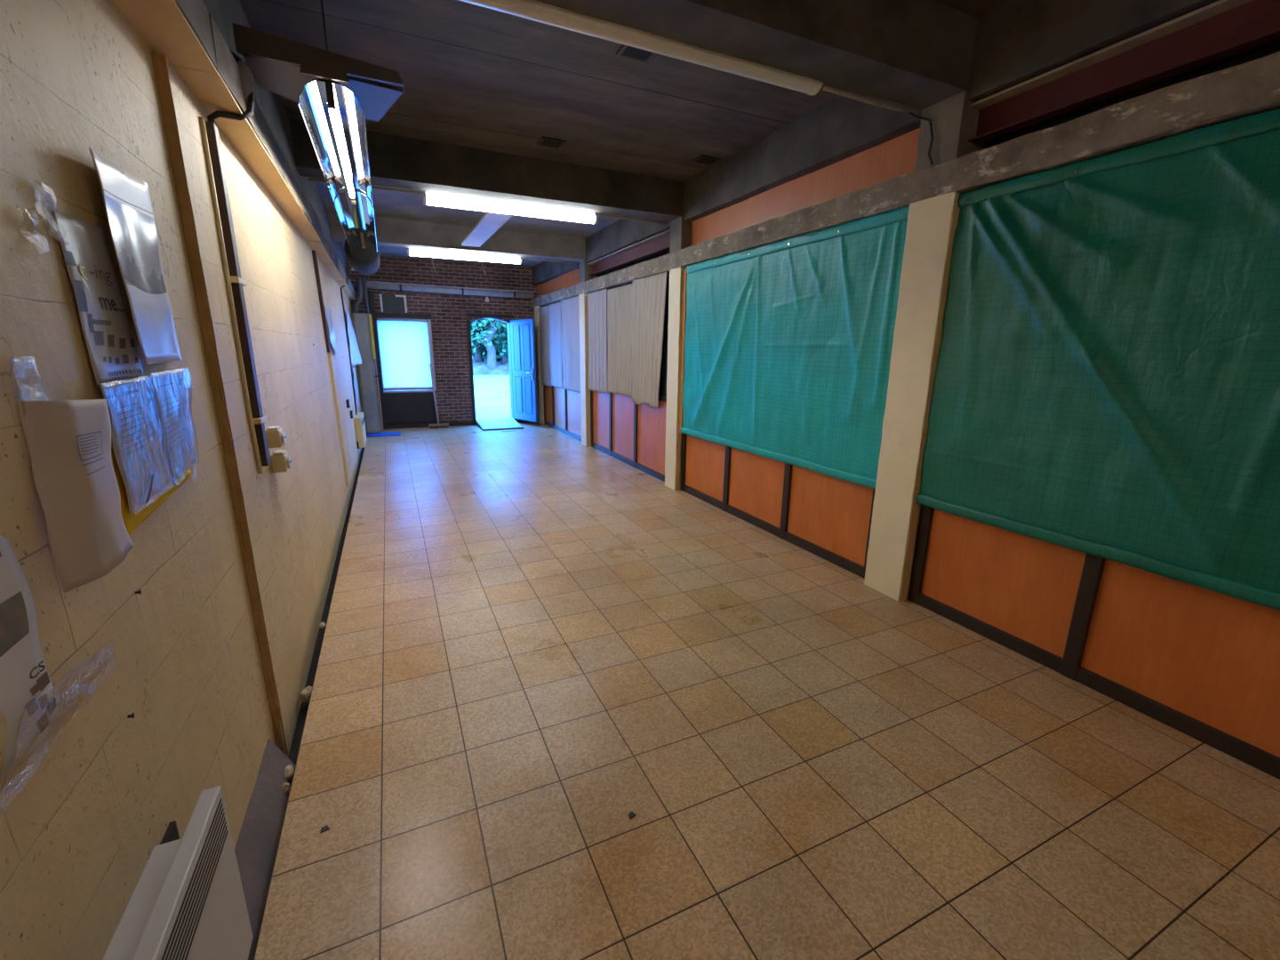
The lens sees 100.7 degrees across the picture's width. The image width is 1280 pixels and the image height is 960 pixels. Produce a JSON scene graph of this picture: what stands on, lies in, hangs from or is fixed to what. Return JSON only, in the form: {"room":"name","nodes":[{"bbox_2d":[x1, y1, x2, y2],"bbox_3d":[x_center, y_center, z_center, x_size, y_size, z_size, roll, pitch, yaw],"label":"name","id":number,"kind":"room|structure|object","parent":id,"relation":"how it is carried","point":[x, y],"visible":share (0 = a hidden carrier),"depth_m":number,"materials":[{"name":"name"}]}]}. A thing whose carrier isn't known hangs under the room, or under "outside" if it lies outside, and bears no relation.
{"room":"empty hall","nodes":[
{"label":"empty hall","id":0,"kind":"room"},
{"bbox_2d":[0,0,362,959],"bbox_3d":[-2.722,-1.062,4.243,0.260,3.300,12.800,-6,15,-24],"label":"wall","id":1,"kind":"structure","parent":0,"point":[83,816],"depth_m":1.27,"materials":[{"name":"paint"}]},
{"bbox_2d":[0,535,58,782],"bbox_3d":[-0.889,0.226,0.697,0.014,0.422,0.308,-6,15,-24],"label":"poster","id":2,"kind":"object","parent":1,"relation":"attached to","point":[28,700],"visible":1,"depth_m":0.80,"materials":[{"name":"white paper"}]},
{"bbox_2d":[0,552,29,656],"bbox_3d":[-0.894,0.171,0.701,0.010,0.188,0.218,-6,15,-24],"label":"photograph","id":3,"kind":"object","parent":2,"relation":"attached to","point":[14,599],"depth_m":0.79},
{"bbox_2d":[18,399,134,592],"bbox_3d":[-0.997,0.005,0.977,0.053,0.316,0.263,-4,14,-18],"label":"paper","id":4,"kind":"object","parent":1,"relation":"attached to","point":[68,442],"visible":1,"depth_m":0.92,"materials":[{"name":"paper"}]},
{"bbox_2d":[52,208,143,385],"bbox_3d":[-1.144,-0.374,1.135,0.014,0.325,0.247,-6,15,-24],"label":"poster","id":5,"kind":"object","parent":1,"relation":"attached to","point":[110,343],"visible":1,"depth_m":1.11,"materials":[{"name":"paper"}]},
{"bbox_2d":[88,147,182,364],"bbox_3d":[-1.214,-0.521,1.294,0.020,0.458,0.378,-7,16,-28],"label":"poster","id":6,"kind":"object","parent":1,"relation":"attached to","point":[130,215],"visible":1,"depth_m":1.29,"materials":[{"name":"paper"}]},
{"bbox_2d":[104,193,161,286],"bbox_3d":[-1.217,-0.563,1.283,0.012,0.198,0.351,-7,16,-28],"label":"picture","id":7,"kind":"object","parent":6,"relation":"attached to","point":[132,228],"depth_m":1.28},
{"bbox_2d":[113,240,167,294],"bbox_3d":[-1.217,-0.507,1.297,0.010,0.092,0.336,-7,16,-28],"label":"picture","id":8,"kind":"object","parent":6,"relation":"attached to","point":[140,269],"depth_m":1.29},
{"bbox_2d":[99,376,171,513],"bbox_3d":[-1.132,-0.089,1.208,0.015,0.286,0.264,-6,15,-24],"label":"sheet","id":9,"kind":"object","parent":1,"relation":"attached to","point":[140,459],"visible":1,"depth_m":1.19,"materials":[{"name":"white paper"}]},
{"bbox_2d":[104,380,150,455],"bbox_3d":[-1.125,-0.140,1.175,0.005,0.149,0.185,-6,15,-24],"label":"print","id":10,"kind":"object","parent":9,"relation":"attached to","point":[129,412],"depth_m":1.16,"materials":[{"name":"grey"}]},
{"bbox_2d":[111,424,192,535],"bbox_3d":[-1.190,-0.027,1.312,0.002,0.205,0.505,-6,15,-24],"label":"folder","id":11,"kind":"object","parent":1,"relation":"attached to","point":[132,521],"visible":0.2,"depth_m":1.20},
{"bbox_2d":[112,0,219,72],"bbox_3d":[-0.739,-0.958,0.002,0.363,0.170,3.625,-6,15,-24],"label":"trim","id":12,"kind":"structure","parent":1,"relation":"attached to","point":[180,30],"depth_m":1.48,"materials":[{"name":"beige wood"}]},
{"bbox_2d":[148,368,195,483],"bbox_3d":[-1.235,-0.151,1.425,0.016,0.288,0.270,-6,15,-24],"label":"sheet","id":13,"kind":"object","parent":1,"relation":"attached to","point":[170,388],"visible":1,"depth_m":1.40,"materials":[{"name":"white paper"}]},
{"bbox_2d":[157,383,186,449],"bbox_3d":[-1.225,-0.170,1.392,0.005,0.163,0.151,-6,15,-24],"label":"print","id":14,"kind":"object","parent":13,"relation":"attached to","point":[172,420],"depth_m":1.39,"materials":[{"name":"grey"}]},
{"bbox_2d":[102,785,253,959],"bbox_3d":[-0.784,1.047,0.771,0.112,0.455,1.130,-6,15,-24],"label":"heater","id":15,"kind":"object","parent":1,"relation":"attached to","point":[188,900],"visible":1,"depth_m":1.07,"materials":[{"name":"white metal"}]},
{"bbox_2d":[159,795,229,959],"bbox_3d":[-0.731,0.886,0.752,0.002,0.107,1.062,-6,15,-24],"label":"grille","id":16,"kind":"object","parent":15,"relation":"attached to","point":[181,922],"depth_m":1.04,"materials":[{"name":"white metal"}]},
{"bbox_2d":[151,51,287,754],"bbox_3d":[-1.433,-0.066,1.859,0.031,2.445,0.039,-6,15,-24],"label":"trim","id":17,"kind":"structure","parent":1,"relation":"attached to","point":[159,61],"depth_m":1.78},
{"bbox_2d":[207,48,253,123],"bbox_3d":[-1.529,-1.460,1.992,0.114,0.368,0.192,-1,14,-8],"label":"cable","id":18,"kind":"object","parent":1,"relation":"attached to","point":[249,111],"visible":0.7,"depth_m":1.98,"materials":[{"name":"black rubber"}]},
{"bbox_2d":[199,116,263,473],"bbox_3d":[-1.542,-0.647,2.011,0.017,1.281,0.041,-6,15,-24],"label":"conduit","id":19,"kind":"object","parent":1,"relation":"attached to","point":[201,119],"visible":1,"depth_m":1.98,"materials":[{"name":"beige plastic"}]},
{"bbox_2d":[204,120,270,466],"bbox_3d":[-1.569,-0.682,2.089,0.034,1.270,0.130,-6,15,-24],"label":"pipe","id":20,"kind":"object","parent":1,"relation":"attached to","point":[237,283],"visible":0.82,"depth_m":2.05,"materials":[{"name":"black plastic"}]},
{"bbox_2d":[237,60,254,108],"bbox_3d":[-1.504,-1.511,2.026,0.052,0.153,0.052,-6,15,-24],"label":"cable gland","id":21,"kind":"object","parent":1,"relation":"attached to","point":[246,76],"visible":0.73,"depth_m":2.01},
{"bbox_2d":[173,14,321,240],"bbox_3d":[-2.137,-1.690,2.928,0.362,0.170,3.033,-6,15,-24],"label":"trim","id":22,"kind":"structure","parent":1,"relation":"attached to","point":[252,137],"depth_m":2.26,"materials":[{"name":"beige wood"}]},
{"bbox_2d":[234,739,295,959],"bbox_3d":[-0.687,1.431,0.583,0.091,0.172,3.351,-6,15,-24],"label":"trim","id":23,"kind":"structure","parent":1,"relation":"attached to","point":[259,836],"depth_m":1.71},
{"bbox_2d":[265,425,286,447],"bbox_3d":[-1.637,-0.195,2.388,0.068,0.090,0.090,-6,15,-24],"label":"power socket","id":24,"kind":"object","parent":1,"relation":"attached to","point":[276,436],"visible":0.93,"depth_m":2.35,"materials":[{"name":"beige plastic"}]},
{"bbox_2d":[270,449,291,472],"bbox_3d":[-1.655,-0.087,2.452,0.068,0.090,0.090,-6,15,-24],"label":"power socket","id":25,"kind":"object","parent":1,"relation":"attached to","point":[281,461],"visible":1,"depth_m":2.42,"materials":[{"name":"beige plastic"}]},
{"bbox_2d":[312,250,330,352],"bbox_3d":[-2.946,-1.631,4.915,0.028,0.880,0.288,-6,15,-24],"label":"duct","id":26,"kind":"object","parent":1,"relation":"attached to","point":[314,252],"visible":1,"depth_m":4.88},
{"bbox_2d":[305,224,344,280],"bbox_3d":[-3.426,-2.361,5.611,0.352,0.170,2.935,-6,15,-24],"label":"trim","id":27,"kind":"structure","parent":1,"relation":"attached to","point":[324,249],"depth_m":5.24,"materials":[{"name":"beige wood"}]},
{"bbox_2d":[288,434,367,765],"bbox_3d":[-2.722,0.553,4.647,0.300,0.050,12.800,-6,15,-24],"label":"trim","id":28,"kind":"structure","parent":1,"relation":"attached to","point":[301,717],"depth_m":3.04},
{"bbox_2d":[299,686,311,702],"bbox_3d":[-1.554,0.998,2.476,0.060,0.063,0.091,-6,15,-24],"label":"stone","id":29,"kind":"object","parent":28,"relation":"in","point":[305,694],"visible":0.89,"depth_m":2.45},
{"bbox_2d":[324,305,338,354],"bbox_3d":[-3.232,-1.560,5.580,0.044,0.480,0.800,-6,15,-24],"label":"paper","id":30,"kind":"object","parent":1,"relation":"attached to","point":[328,312],"visible":1,"depth_m":5.54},
{"bbox_2d":[328,352,349,485],"bbox_3d":[-3.070,-0.591,5.416,0.028,1.380,0.309,-6,15,-24],"label":"duct","id":31,"kind":"object","parent":1,"relation":"attached to","point":[330,357],"visible":0.92,"depth_m":5.38,"materials":[{"name":"beige plastic"}]},
{"bbox_2d":[336,271,356,299],"bbox_3d":[-4.722,-3.037,8.315,0.342,0.171,3.084,-6,15,-24],"label":"trim","id":32,"kind":"structure","parent":1,"relation":"attached to","point":[348,289],"depth_m":8.11,"materials":[{"name":"grey wood"}]},
{"bbox_2d":[340,273,359,448],"bbox_3d":[-4.167,-1.703,7.711,0.118,2.436,0.618,-6,15,-24],"label":"cable","id":33,"kind":"object","parent":1,"relation":"attached to","point":[346,274],"visible":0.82,"depth_m":7.83,"materials":[{"name":"black rubber"}]},
{"bbox_2d":[345,309,361,365],"bbox_3d":[-4.593,-2.256,8.451,0.092,0.820,1.106,-4,15,-20],"label":"paper","id":34,"kind":"object","parent":1,"relation":"attached to","point":[355,354],"visible":0.98,"depth_m":8.41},
{"bbox_2d":[353,412,366,447],"bbox_3d":[-4.249,-0.771,8.074,0.104,0.440,0.800,-6,15,-24],"label":"heater","id":35,"kind":"object","parent":1,"relation":"attached to","point":[359,418],"visible":0.92,"depth_m":7.74,"materials":[{"name":"beige metal"}]},
{"bbox_2d":[307,177,421,194],"bbox_3d":[-2.295,-2.467,4.462,0.850,0.024,0.026,-6,15,-24],"label":"conduit","id":36,"kind":"object","parent":1,"relation":"attached to","point":[309,179],"visible":0.62,"depth_m":4.52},
{"bbox_2d":[328,211,585,262],"bbox_3d":[-2.271,-3.383,7.480,3.644,0.325,0.265,-6,15,-24],"label":"beam","id":37,"kind":"structure","parent":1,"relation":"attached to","point":[389,232],"depth_m":7.27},
{"bbox_2d":[407,248,522,263],"bbox_3d":[-2.493,-3.219,7.643,1.580,0.102,0.123,-6,15,-24],"label":"lamp","id":38,"kind":"object","parent":37,"relation":"attached to","point":[412,252],"visible":0.99,"depth_m":7.59,"materials":[{"name":"white plastic"}]},
{"bbox_2d":[289,118,684,221],"bbox_3d":[-1.008,-2.724,4.840,3.645,0.325,0.265,-6,15,-24],"label":"beam","id":39,"kind":"structure","parent":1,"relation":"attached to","point":[395,161],"depth_m":4.65,"materials":[{"name":"concrete"}]},
{"bbox_2d":[422,191,598,223],"bbox_3d":[-1.181,-2.564,5.024,1.630,0.102,0.123,-6,15,-24],"label":"lamp","id":40,"kind":"object","parent":39,"relation":"attached to","point":[429,198],"visible":1,"depth_m":4.96,"materials":[{"name":"white plastic"}]},
{"bbox_2d":[461,211,512,247],"bbox_3d":[-1.750,-2.849,6.022,0.240,0.025,2.204,-6,15,-25],"label":"plank","id":41,"kind":"object","parent":40,"relation":"attached to","point":[490,223],"visible":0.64,"depth_m":5.96,"materials":[{"name":"white wood"}]},
{"bbox_2d":[458,0,823,95],"bbox_3d":[0.004,-1.959,2.333,2.000,0.102,0.123,-6,15,-24],"label":"lamp","id":42,"kind":"object","parent":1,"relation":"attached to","point":[532,10],"visible":0.74,"depth_m":2.32,"materials":[{"name":"white plastic"}]},
{"bbox_2d":[533,0,977,110],"bbox_3d":[0.252,-2.064,2.199,3.643,0.325,0.265,-6,15,-24],"label":"beam","id":43,"kind":"structure","parent":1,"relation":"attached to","point":[917,54],"depth_m":2.43,"materials":[{"name":"concrete"}]},
{"bbox_2d":[346,256,537,434],"bbox_3d":[-3.689,-2.682,10.818,4.200,3.300,0.300,-6,15,-24],"label":"wall","id":44,"kind":"structure","parent":0,"point":[448,311],"depth_m":10.57,"materials":[{"name":"brick"}]},
{"bbox_2d":[368,290,387,429],"bbox_3d":[-4.986,-2.244,10.109,0.075,2.560,0.090,-6,15,-24],"label":"trim","id":45,"kind":"structure","parent":44,"relation":"attached to","point":[371,292],"depth_m":10.05,"materials":[{"name":"wood"}]},
{"bbox_2d":[379,294,407,312],"bbox_3d":[-4.662,-3.335,10.036,0.450,0.320,0.070,-6,15,-24],"label":"window","id":46,"kind":"structure","parent":44,"relation":"in","point":[388,303],"depth_m":10.04,"materials":[{"name":"white glass"}]},
{"bbox_2d":[375,312,431,319],"bbox_3d":[-4.530,-3.127,10.118,1.020,0.090,0.070,-6,15,-24],"label":"trim","id":47,"kind":"structure","parent":44,"relation":"attached to","point":[378,315],"depth_m":10.09,"materials":[{"name":"metal"}]},
{"bbox_2d":[376,317,432,392],"bbox_3d":[-4.578,-2.424,10.355,0.920,1.400,0.180,-6,15,-24],"label":"window","id":48,"kind":"structure","parent":44,"relation":"in","point":[398,390],"depth_m":10.39,"materials":[{"name":"white wood"}]},
{"bbox_2d":[376,318,431,390],"bbox_3d":[-4.536,-2.425,10.268,0.875,1.334,0.050,-6,15,-24],"label":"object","id":49,"kind":"structure","parent":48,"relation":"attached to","point":[404,343],"depth_m":10.26,"materials":[{"name":"glass"}]},
{"bbox_2d":[384,392,436,423],"bbox_3d":[-4.543,-1.434,10.520,0.920,0.600,0.025,-6,15,-24],"label":"panel","id":50,"kind":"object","parent":44,"relation":"attached to","point":[407,407],"depth_m":10.50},
{"bbox_2d":[386,421,476,429],"bbox_3d":[-4.220,-1.116,10.760,1.795,0.075,0.045,-6,15,-24],"label":"trim","id":51,"kind":"structure","parent":44,"relation":"attached to","point":[460,423],"depth_m":10.67,"materials":[{"name":"metal"}]},
{"bbox_2d":[427,319,436,391],"bbox_3d":[-4.111,-2.457,10.479,0.055,1.375,0.080,-6,15,-24],"label":"trim","id":52,"kind":"structure","parent":44,"relation":"attached to","point":[428,320],"depth_m":10.43,"materials":[{"name":"white wood"}]},
{"bbox_2d":[349,279,534,298],"bbox_3d":[-3.707,-3.660,10.240,3.331,0.170,0.272,-6,15,-24],"label":"pipe","id":53,"kind":"object","parent":44,"relation":"attached to","point":[371,284],"visible":0.82,"depth_m":10.15,"materials":[{"name":"metal"}]},
{"bbox_2d":[466,320,476,421],"bbox_3d":[-3.503,-2.205,10.981,0.065,2.100,0.280,-6,15,-24],"label":"trim","id":54,"kind":"structure","parent":44,"relation":"attached to","point":[468,321],"depth_m":10.84,"materials":[{"name":"metal"}]},
{"bbox_2d":[465,312,513,318],"bbox_3d":[-3.042,-3.335,10.779,0.940,0.070,0.025,-6,15,-24],"label":"trim","id":55,"kind":"structure","parent":44,"relation":"attached to","point":[469,315],"depth_m":10.76,"materials":[{"name":"metal"}]},
{"bbox_2d":[506,321,516,421],"bbox_3d":[-2.738,-2.283,11.332,0.045,2.100,0.270,-6,15,-24],"label":"trim","id":56,"kind":"structure","parent":44,"relation":"attached to","point":[508,324],"depth_m":11.30,"materials":[{"name":"wood"}]},
{"bbox_2d":[510,319,537,422],"bbox_3d":[-2.412,-2.237,10.886,0.107,2.030,0.819,-13,19,-43],"label":"door","id":57,"kind":"structure","parent":44,"relation":"in","point":[522,331],"depth_m":10.85,"materials":[{"name":"blue paint"}]},
{"bbox_2d":[531,0,1219,285],"bbox_3d":[0.632,-2.824,5.406,0.388,0.368,12.804,-6,15,-24],"label":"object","id":58,"kind":"structure","parent":44,"relation":"attached to","point":[1018,42],"depth_m":3.22,"materials":[{"name":"concrete"}]},
{"bbox_2d":[239,0,1011,267],"bbox_3d":[-0.980,-2.940,4.777,4.200,0.170,13.100,-6,15,-24],"label":"ceiling","id":59,"kind":"structure","parent":0,"point":[472,76],"depth_m":3.53,"materials":[{"name":"wood"}]},
{"bbox_2d":[297,0,373,205],"bbox_3d":[-1.591,-2.030,2.789,0.238,0.706,1.645,-6,15,-24],"label":"lamp","id":60,"kind":"object","parent":59,"relation":"hanging from","point":[333,117],"visible":1,"depth_m":2.47,"materials":[{"name":"metal"}]},
{"bbox_2d":[232,22,403,121],"bbox_3d":[-1.386,-1.774,2.364,0.590,0.095,0.480,-6,15,-24],"label":"board","id":61,"kind":"object","parent":60,"relation":"attached to","point":[273,61],"visible":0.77,"depth_m":2.21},
{"bbox_2d":[334,187,377,251],"bbox_3d":[-2.353,-2.424,4.386,0.238,0.716,1.900,-6,15,-24],"label":"lamp","id":62,"kind":"object","parent":59,"relation":"hanging from","point":[356,217],"visible":0.8,"depth_m":4.23,"materials":[{"name":"metal"}]},
{"bbox_2d":[344,239,380,274],"bbox_3d":[-3.101,-2.756,5.900,0.330,0.805,0.920,-6,15,-24],"label":"air duct","id":63,"kind":"object","parent":59,"relation":"hanging from","point":[366,260],"visible":0.62,"depth_m":5.59,"materials":[{"name":"metal"}]},
{"bbox_2d":[348,240,374,260],"bbox_3d":[-2.917,-2.428,5.564,0.240,0.240,0.030,-6,15,-24],"label":"grille","id":64,"kind":"object","parent":63,"relation":"attached to","point":[356,252],"depth_m":5.56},
{"bbox_2d":[536,136,566,149],"bbox_3d":[-0.726,-2.755,4.342,0.200,0.015,0.170,-6,15,-24],"label":"ceiling hatch","id":65,"kind":"object","parent":59,"relation":"attached to","point":[549,142],"visible":1,"depth_m":4.32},
{"bbox_2d":[616,44,656,63],"bbox_3d":[-0.011,-2.417,2.996,0.200,0.015,0.170,-6,15,-24],"label":"ceiling hatch","id":66,"kind":"object","parent":59,"relation":"attached to","point":[627,52],"visible":0.64,"depth_m":3.01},
{"bbox_2d":[691,154,720,165],"bbox_3d":[0.587,-2.828,4.701,0.200,0.015,0.170,-6,15,-24],"label":"ceiling hatch","id":67,"kind":"object","parent":59,"relation":"attached to","point":[702,159],"visible":1,"depth_m":4.67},
{"bbox_2d":[822,85,918,114],"bbox_3d":[1.248,-2.035,2.854,0.680,0.024,0.026,-6,15,-24],"label":"conduit","id":68,"kind":"object","parent":59,"relation":"attached to","point":[826,88],"visible":0.95,"depth_m":2.83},
{"bbox_2d":[598,213,667,223],"bbox_3d":[-0.063,-2.690,5.473,0.770,0.024,0.026,-6,15,-24],"label":"conduit","id":69,"kind":"object","parent":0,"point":[599,214],"visible":1,"depth_m":5.46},
{"bbox_2d":[253,422,1279,959],"bbox_3d":[-0.929,0.321,5.446,3.650,0.120,12.800,-6,15,-24],"label":"floor","id":70,"kind":"structure","parent":0,"point":[534,642],"depth_m":2.04,"materials":[{"name":"tile"}]},
{"bbox_2d":[351,312,383,432],"bbox_3d":[-4.990,-1.945,9.749,0.328,2.110,0.652,-6,15,-24],"label":"tall cabinet","id":71,"kind":"object","parent":70,"relation":"on","point":[362,324],"visible":0.95,"depth_m":9.55,"materials":[{"name":"metal"}]},
{"bbox_2d":[352,276,363,312],"bbox_3d":[-4.984,-3.244,9.377,0.198,0.650,0.110,-6,15,-24],"label":"flue pipe","id":72,"kind":"object","parent":71,"relation":"on","point":[360,294],"visible":0.94,"depth_m":9.35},
{"bbox_2d":[361,277,369,313],"bbox_3d":[-4.891,-3.267,9.473,0.080,0.650,0.080,-6,15,-24],"label":"flue pipe","id":73,"kind":"object","parent":71,"relation":"on","point":[365,295],"visible":0.83,"depth_m":9.44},
{"bbox_2d":[428,363,448,428],"bbox_3d":[-4.046,-1.667,10.541,0.380,1.252,0.206,-6,15,-24],"label":"broom","id":74,"kind":"object","parent":70,"relation":"on","point":[438,425],"visible":1,"depth_m":10.56,"materials":[{"name":"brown wood"}]},
{"bbox_2d":[475,418,523,431],"bbox_3d":[-2.880,-1.139,10.869,0.800,0.095,0.906,-6,15,-24],"label":"ramp","id":75,"kind":"object","parent":70,"relation":"on","point":[484,425],"visible":1,"depth_m":10.78,"materials":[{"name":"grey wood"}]},
{"bbox_2d":[540,192,1279,779],"bbox_3d":[0.438,-1.094,5.967,0.064,2.410,11.658,-6,15,-24],"label":"wall","id":76,"kind":"structure","parent":0,"point":[1204,664],"depth_m":2.75,"materials":[{"name":"orange laminate"}]},
{"bbox_2d":[534,305,543,423],"bbox_3d":[-2.022,-2.397,11.221,0.301,2.434,0.265,-6,15,-24],"label":"trim","id":77,"kind":"structure","parent":76,"relation":"attached to","point":[540,388],"depth_m":11.13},
{"bbox_2d":[538,305,550,386],"bbox_3d":[-1.916,-2.675,10.667,0.019,1.544,0.660,-6,15,-24],"label":"curtain","id":78,"kind":"object","parent":76,"relation":"hanging from","point":[543,310],"visible":1,"depth_m":10.65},
{"bbox_2d":[548,301,562,388],"bbox_3d":[-1.595,-2.521,9.984,0.020,1.533,0.840,-6,15,-24],"label":"curtain","id":79,"kind":"object","parent":76,"relation":"hanging from","point":[555,326],"visible":1,"depth_m":9.97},
{"bbox_2d":[536,268,579,296],"bbox_3d":[-1.479,-3.558,9.723,0.030,0.370,3.100,-6,15,-24],"label":"wall panel","id":80,"kind":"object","parent":76,"relation":"attached to","point":[571,278],"depth_m":9.64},
{"bbox_2d":[560,295,580,392],"bbox_3d":[-1.182,-2.312,9.120,0.023,1.558,1.080,-6,15,-24],"label":"curtain","id":81,"kind":"object","parent":76,"relation":"hanging from","point":[570,308],"visible":0.95,"depth_m":9.13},
{"bbox_2d":[578,293,590,446],"bbox_3d":[-0.789,-1.753,8.642,0.301,2.434,0.274,-6,15,-24],"label":"trim","id":82,"kind":"structure","parent":76,"relation":"attached to","point":[585,393],"depth_m":8.55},
{"bbox_2d":[579,259,597,282],"bbox_3d":[-0.756,-3.223,8.238,0.304,0.323,0.254,-6,15,-24],"label":"trim","id":83,"kind":"structure","parent":76,"relation":"attached to","point":[586,269],"depth_m":8.11,"materials":[{"name":"grey concrete"}]},
{"bbox_2d":[587,288,607,393],"bbox_3d":[-0.647,-2.069,7.993,0.030,1.474,0.820,-6,15,-24],"label":"curtain","id":84,"kind":"object","parent":76,"relation":"hanging from","point":[596,300],"visible":1,"depth_m":7.96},
{"bbox_2d":[607,283,632,397],"bbox_3d":[-0.284,-1.881,7.234,0.034,1.421,0.866,-6,15,-24],"label":"curtain","id":85,"kind":"object","parent":76,"relation":"hanging from","point":[619,299],"visible":1,"depth_m":7.20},
{"bbox_2d":[587,229,670,275],"bbox_3d":[-0.173,-2.909,6.897,0.100,0.170,2.740,-6,15,-24],"label":"trim","id":86,"kind":"structure","parent":76,"relation":"attached to","point":[660,243],"depth_m":6.74,"materials":[{"name":"wood"}]},
{"bbox_2d":[597,249,669,277],"bbox_3d":[-0.064,-2.881,6.955,0.040,0.400,2.740,-6,15,-24],"label":"trim","id":87,"kind":"structure","parent":76,"relation":"attached to","point":[666,252],"depth_m":6.92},
{"bbox_2d":[631,271,667,407],"bbox_3d":[0.096,-1.654,6.424,0.038,1.537,0.931,-6,15,-24],"label":"curtain","id":88,"kind":"object","parent":76,"relation":"hanging from","point":[649,292],"visible":1,"depth_m":6.42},
{"bbox_2d":[664,266,686,490],"bbox_3d":[0.495,-1.080,5.953,0.301,2.434,0.274,-6,15,-24],"label":"trim","id":89,"kind":"structure","parent":76,"relation":"attached to","point":[676,300],"depth_m":5.86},
{"bbox_2d":[669,216,691,253],"bbox_3d":[0.505,-2.563,5.597,0.304,0.322,0.254,-6,15,-24],"label":"trim","id":90,"kind":"structure","parent":76,"relation":"attached to","point":[680,235],"depth_m":5.48,"materials":[{"name":"grey concrete"}]},
{"bbox_2d":[679,268,687,433],"bbox_3d":[0.476,-1.353,5.698,0.040,1.720,0.050,-6,15,-24],"label":"trim","id":91,"kind":"structure","parent":76,"relation":"attached to","point":[684,272],"depth_m":5.68,"materials":[{"name":"brown wood"}]},
{"bbox_2d":[680,205,909,488],"bbox_3d":[1.029,-1.065,4.481,0.043,1.738,2.685,-6,15,-24],"label":"tarpaulin","id":92,"kind":"object","parent":76,"relation":"hanging from","point":[788,342],"visible":0.99,"depth_m":4.06,"materials":[{"name":"teal plastic"}]},
{"bbox_2d":[690,128,919,246],"bbox_3d":[1.118,-2.200,4.288,0.030,0.370,2.730,-6,15,-24],"label":"trim","id":93,"kind":"structure","parent":76,"relation":"attached to","point":[896,157],"depth_m":3.86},
{"bbox_2d":[531,50,1279,307],"bbox_3d":[0.590,-2.298,5.516,0.353,0.177,12.808,-6,15,-24],"label":"beam","id":94,"kind":"structure","parent":76,"relation":"attached to","point":[1252,87],"depth_m":2.50,"materials":[{"name":"concrete"}]},
{"bbox_2d":[864,191,963,601],"bbox_3d":[1.756,-0.420,3.313,0.302,2.434,0.304,-6,15,-24],"label":"trim","id":95,"kind":"structure","parent":76,"relation":"attached to","point":[932,222],"depth_m":3.21,"materials":[{"name":"wood"}]},
{"bbox_2d":[909,112,933,164],"bbox_3d":[1.576,-1.903,2.962,0.056,0.298,0.165,-13,19,-43],"label":"cable","id":96,"kind":"object","parent":76,"relation":"attached to","point":[910,113],"visible":1,"depth_m":2.93,"materials":[{"name":"black rubber"}]},
{"bbox_2d":[914,90,983,173],"bbox_3d":[1.767,-1.903,2.957,0.304,0.323,0.253,-6,15,-24],"label":"trim","id":97,"kind":"structure","parent":76,"relation":"attached to","point":[954,122],"depth_m":2.85,"materials":[{"name":"grey concrete"}]},
{"bbox_2d":[915,108,1279,610],"bbox_3d":[2.248,-0.409,1.905,0.061,1.742,2.635,-6,15,-24],"label":"tarpaulin","id":98,"kind":"object","parent":76,"relation":"hanging from","point":[1107,381],"visible":1,"depth_m":2.26,"materials":[{"name":"teal plastic"}]},
{"bbox_2d":[968,0,1279,143],"bbox_3d":[2.337,-1.596,1.642,0.100,0.170,2.680,-6,15,-24],"label":"trim","id":99,"kind":"structure","parent":76,"relation":"attached to","point":[1220,29],"depth_m":2.22,"materials":[{"name":"wood"}]},
{"bbox_2d":[983,40,1279,148],"bbox_3d":[2.446,-1.568,1.701,0.040,0.400,2.680,-6,15,-24],"label":"trim","id":100,"kind":"structure","parent":76,"relation":"attached to","point":[1273,47],"depth_m":2.25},
{"label":"outside","id":101,"kind":"structure","parent":0,"visible":0},
{"bbox_2d":[473,375,511,417],"bbox_3d":[-28.151,-13.070,58.907,120.000,0.140,109.500,-6,15,-24],"label":"ground","id":102,"kind":"structure","parent":101,"point":[492,392],"depth_m":17.63,"materials":[{"name":"concrete"}]},
{"bbox_2d":[470,319,503,362],"bbox_3d":[-10.771,-12.156,34.438,4.894,10.229,3.104,-6,15,-24],"label":"tree","id":103,"kind":"object","parent":102,"relation":"on","point":[477,356],"visible":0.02,"depth_m":35.01,"materials":[{"name":"green plant"}]},
{"bbox_2d":[470,318,508,369],"bbox_3d":[-9.069,-10.476,31.690,5.015,8.322,3.202,-10,17,-37],"label":"tree","id":104,"kind":"object","parent":102,"relation":"on","point":[489,333],"visible":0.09,"depth_m":31.90,"materials":[{"name":"green plant"}]},
{"bbox_2d":[471,320,508,362],"bbox_3d":[-8.381,-11.385,33.462,5.288,9.251,2.854,-6,15,-24],"label":"tree","id":105,"kind":"object","parent":102,"relation":"on","point":[505,358],"visible":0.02,"depth_m":33.64,"materials":[{"name":"green plant"}]},
{"bbox_2d":[472,359,509,375],"bbox_3d":[-8.404,-7.194,33.622,22.014,1.071,3.622,-6,15,-24],"label":"bank","id":106,"kind":"object","parent":102,"relation":"on","point":[481,368],"visible":0.06,"depth_m":32.13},
{"bbox_2d":[492,321,508,358],"bbox_3d":[-7.143,-10.556,32.185,5.026,8.287,3.141,-6,15,-24],"label":"tree","id":107,"kind":"object","parent":102,"relation":"on","point":[502,325],"visible":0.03,"depth_m":32.43,"materials":[{"name":"green plant"}]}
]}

